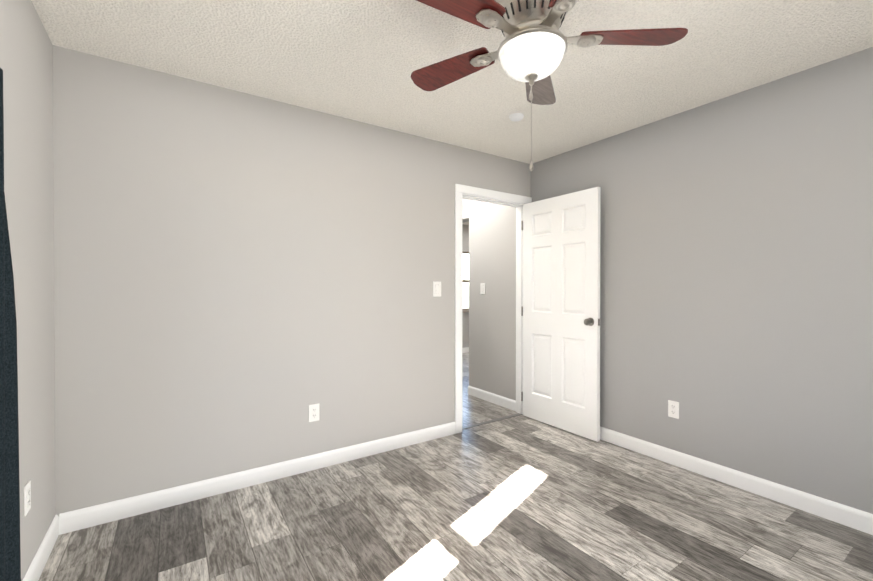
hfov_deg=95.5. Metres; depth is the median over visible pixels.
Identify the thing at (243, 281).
wall
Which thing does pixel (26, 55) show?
wall
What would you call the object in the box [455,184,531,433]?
door frame
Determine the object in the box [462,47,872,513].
wall
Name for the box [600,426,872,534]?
baseboard
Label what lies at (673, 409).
electrical outlet
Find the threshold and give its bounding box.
[462,413,522,429]
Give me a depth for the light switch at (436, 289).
3.25 m
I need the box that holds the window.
[462,251,468,312]
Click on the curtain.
(10, 560)
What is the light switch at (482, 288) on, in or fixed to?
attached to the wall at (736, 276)
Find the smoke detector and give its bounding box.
[509,113,523,121]
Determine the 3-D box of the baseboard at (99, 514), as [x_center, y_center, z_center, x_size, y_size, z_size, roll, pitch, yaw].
[-0.859,1.167,2.677,2.450,0.100,0.014,0,0,-34]
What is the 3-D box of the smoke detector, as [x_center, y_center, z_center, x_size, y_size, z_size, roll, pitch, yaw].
[0.561,-1.211,2.781,0.102,0.026,0.102,0,0,-34]
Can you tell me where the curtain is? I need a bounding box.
[0,68,20,580]
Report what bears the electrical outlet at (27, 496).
attached to the wall at (26, 55)
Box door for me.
[521,187,599,441]
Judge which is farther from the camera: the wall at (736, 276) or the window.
the window
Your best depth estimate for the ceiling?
2.05 m
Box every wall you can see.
[0,0,55,580]
[53,45,530,515]
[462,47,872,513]
[462,224,468,347]
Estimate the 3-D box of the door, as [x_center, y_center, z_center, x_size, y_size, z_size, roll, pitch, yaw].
[1.064,0.189,3.486,0.159,2.022,0.814,0,0,-34]
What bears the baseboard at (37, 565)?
attached to the wall at (26, 55)
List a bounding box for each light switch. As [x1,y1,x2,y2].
[433,281,440,296]
[480,283,484,293]
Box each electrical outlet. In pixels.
[24,480,30,516]
[309,403,318,421]
[668,400,678,418]
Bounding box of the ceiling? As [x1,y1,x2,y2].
[31,0,872,224]
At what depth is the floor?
2.04 m
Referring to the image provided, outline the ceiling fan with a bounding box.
[411,0,687,170]
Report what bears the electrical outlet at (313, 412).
attached to the wall at (243, 281)
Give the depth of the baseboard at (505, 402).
4.25 m
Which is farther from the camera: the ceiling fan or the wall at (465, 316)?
the wall at (465, 316)
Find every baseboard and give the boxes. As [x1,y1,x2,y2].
[22,513,61,580]
[62,422,455,533]
[462,347,468,352]
[468,386,515,410]
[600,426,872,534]
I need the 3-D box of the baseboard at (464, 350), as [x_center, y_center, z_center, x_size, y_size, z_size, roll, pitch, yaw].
[0.680,1.136,7.639,3.560,0.100,0.014,0,0,-34]
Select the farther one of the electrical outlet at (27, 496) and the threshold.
the threshold
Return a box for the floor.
[38,352,872,580]
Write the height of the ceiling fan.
0.766 m

